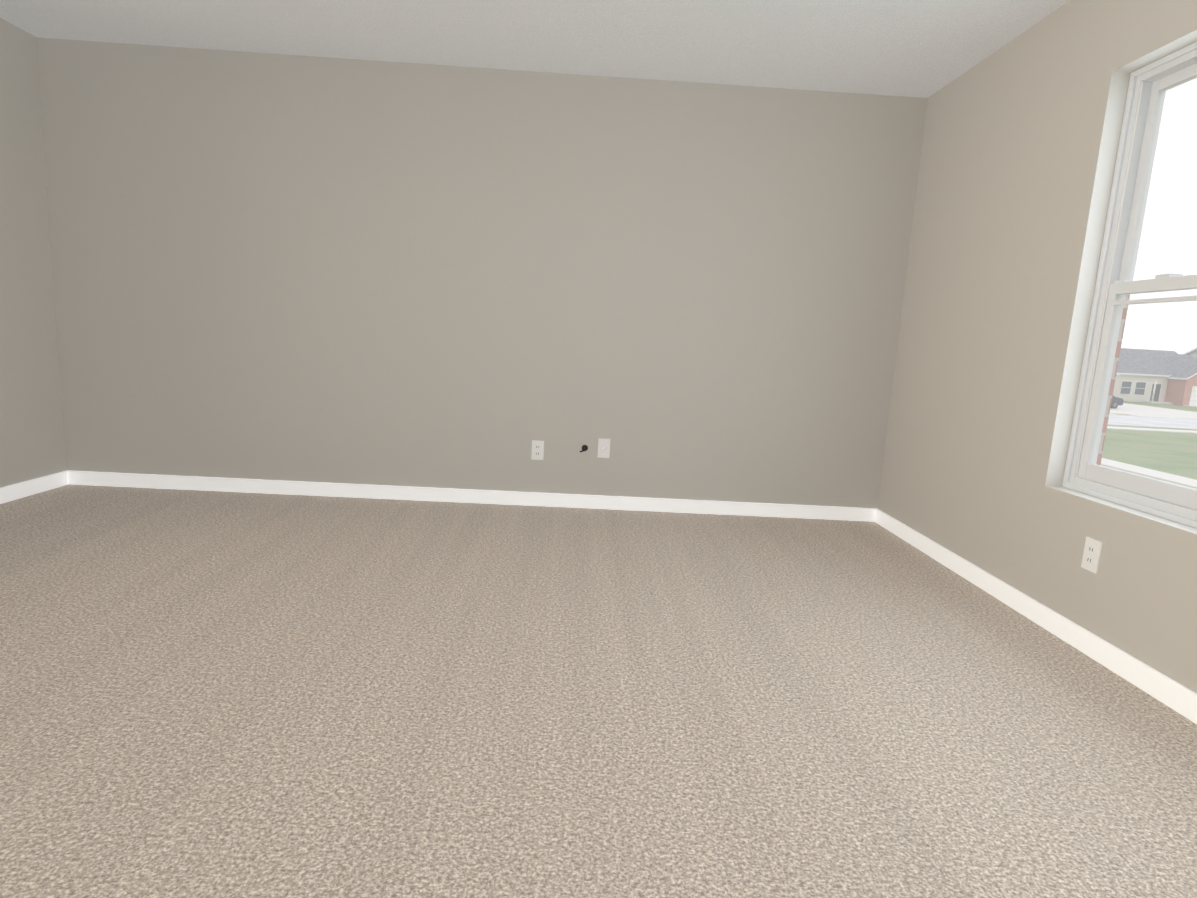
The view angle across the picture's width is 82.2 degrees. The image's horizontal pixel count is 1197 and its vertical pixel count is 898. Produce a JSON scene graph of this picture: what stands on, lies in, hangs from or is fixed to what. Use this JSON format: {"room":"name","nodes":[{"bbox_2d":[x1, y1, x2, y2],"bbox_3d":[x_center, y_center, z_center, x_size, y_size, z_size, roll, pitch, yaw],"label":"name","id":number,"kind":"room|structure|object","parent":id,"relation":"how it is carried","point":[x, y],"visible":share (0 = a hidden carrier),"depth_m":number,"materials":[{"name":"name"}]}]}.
{"room":"empty bedroom","nodes":[
{"label":"empty bedroom","id":0,"kind":"room"},
{"bbox_2d":[0,18,66,487],"bbox_3d":[-3.045,-0.483,0.712,0.120,2.440,6.383,3,9,-2],"label":"wall","id":1,"kind":"structure","parent":0,"point":[32,441],"depth_m":3.67,"materials":[{"name":"grey paint"}]},
{"bbox_2d":[0,470,67,503],"bbox_3d":[-3.101,0.323,3.093,0.013,0.083,1.895,3,9,-2],"label":"baseboard","id":2,"kind":"structure","parent":1,"relation":"attached to","point":[34,486],"depth_m":3.78,"materials":[{"name":"white wood"}]},
{"bbox_2d":[36,37,926,507],"bbox_3d":[-0.716,-0.790,4.019,4.969,2.640,0.120,3,9,-2],"label":"wall","id":3,"kind":"structure","parent":0,"point":[304,269],"depth_m":3.92,"materials":[{"name":"grey paint"}]},
{"bbox_2d":[68,470,875,521],"bbox_3d":[-0.722,0.286,4.126,4.830,0.083,0.017,3,9,-2],"label":"baseboard","id":4,"kind":"structure","parent":3,"relation":"attached to","point":[74,477],"depth_m":4.12,"materials":[{"name":"white wood"}]},
{"bbox_2d":[531,440,543,459],"bbox_3d":[-0.363,0.007,4.094,0.072,0.116,0.008,3,9,-2],"label":"electrical outlet","id":5,"kind":"object","parent":3,"relation":"attached to","point":[537,453],"visible":1,"depth_m":4.09,"materials":[{"name":"white plastic"}]},
{"bbox_2d":[580,445,587,451],"bbox_3d":[-0.087,-0.001,4.093,0.049,0.046,0.024,3,9,-2],"label":"port","id":6,"kind":"object","parent":3,"relation":"attached to","point":[584,447],"visible":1,"depth_m":4.10,"materials":[{"name":"black"}]},
{"bbox_2d":[597,438,609,457],"bbox_3d":[0.032,-0.003,4.100,0.072,0.116,0.014,3,9,-2],"label":"outlet","id":7,"kind":"object","parent":3,"relation":"attached to","point":[603,448],"visible":1,"depth_m":4.10,"materials":[{"name":"white plastic"}]},
{"bbox_2d":[0,0,1069,97],"bbox_3d":[-0.513,-1.638,0.590,5.213,0.150,6.783,3,9,-2],"label":"ceiling","id":8,"kind":"structure","parent":0,"point":[917,48],"depth_m":3.30,"materials":[{"name":"paint"}]},
{"bbox_2d":[0,484,1196,897],"bbox_3d":[-0.636,0.941,1.009,4.849,0.200,6.383,3,9,-2],"label":"floor","id":9,"kind":"structure","parent":0,"point":[222,694],"depth_m":1.88,"materials":[{"name":"carpet"}]},
{"bbox_2d":[877,0,1196,693],"bbox_3d":[1.930,-0.148,0.960,0.164,2.640,6.503,3,9,-2],"label":"wall","id":10,"kind":"structure","parent":0,"point":[1020,142],"depth_m":2.88,"materials":[{"name":"grey paint"}]},
{"bbox_2d":[872,508,1196,723],"bbox_3d":[1.785,0.920,1.070,0.013,0.083,6.383,3,9,-2],"label":"baseboard","id":11,"kind":"structure","parent":10,"relation":"attached to","point":[1172,694],"depth_m":2.57,"materials":[{"name":"white wood"}]},
{"bbox_2d":[1081,536,1102,573],"bbox_3d":[1.765,0.380,2.460,0.008,0.116,0.072,3,9,-2],"label":"electrical outlet","id":12,"kind":"object","parent":10,"relation":"attached to","point":[1091,554],"visible":1,"depth_m":2.45,"materials":[{"name":"white plastic"}]},
{"bbox_2d":[1062,42,1196,527],"bbox_3d":[1.940,-0.523,2.119,0.092,1.530,0.987,3,9,-2],"label":"window unit","id":13,"kind":"structure","parent":10,"relation":"in","point":[1150,85],"depth_m":2.50,"materials":[{"name":"white plastic"}]},
{"label":"outside","id":14,"kind":"structure","parent":0,"visible":0},
{"bbox_2d":[1102,401,1196,479],"bbox_3d":[116.757,-6.628,106.459,400.000,0.300,450.000,3,9,-2],"label":"ground","id":15,"kind":"structure","parent":14,"point":[1171,453],"depth_m":34.75,"materials":[{"name":"green plant"}]},
{"bbox_2d":[1096,294,1129,464],"bbox_3d":[1.947,0.424,3.192,0.122,6.400,0.680,3,9,-2],"label":"brick pillar","id":16,"kind":"structure","parent":15,"relation":"on","point":[1112,382],"depth_m":2.74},
{"bbox_2d":[1101,403,1196,488],"bbox_3d":[162.798,5.884,43.849,311.200,0.070,320.000,3,9,-2],"label":"street","id":17,"kind":"structure","parent":15,"relation":"on","point":[1134,416],"depth_m":50.13,"materials":[{"name":"concrete"}]},
{"bbox_2d":[1110,395,1123,408],"bbox_3d":[47.172,-4.881,65.354,4.740,1.754,1.910,2,9,-10],"label":"suv","id":18,"kind":"object","parent":17,"relation":"on","point":[1116,402],"depth_m":64.76,"materials":[{"name":"blue paint"}]},
{"bbox_2d":[1120,348,1177,353],"bbox_3d":[101.581,-14.896,128.242,13.700,7.380,13.150,3,9,-2],"label":"house","id":19,"kind":"structure","parent":15,"relation":"on","point":[1149,351],"depth_m":128.31,"materials":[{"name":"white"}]},
{"bbox_2d":[1113,351,1196,405],"bbox_3d":[66.265,-8.844,83.689,13.700,5.880,13.150,3,9,-2],"label":"house","id":20,"kind":"structure","parent":15,"relation":"on","point":[1156,378],"depth_m":79.95,"materials":[{"name":"white"}]},
{"bbox_2d":[1184,347,1196,357],"bbox_3d":[81.279,-8.844,84.090,13.700,7.380,13.150,3,9,-2],"label":"house","id":21,"kind":"structure","parent":15,"relation":"on","point":[1192,352],"depth_m":86.36,"materials":[{"name":"grey"}]}
]}

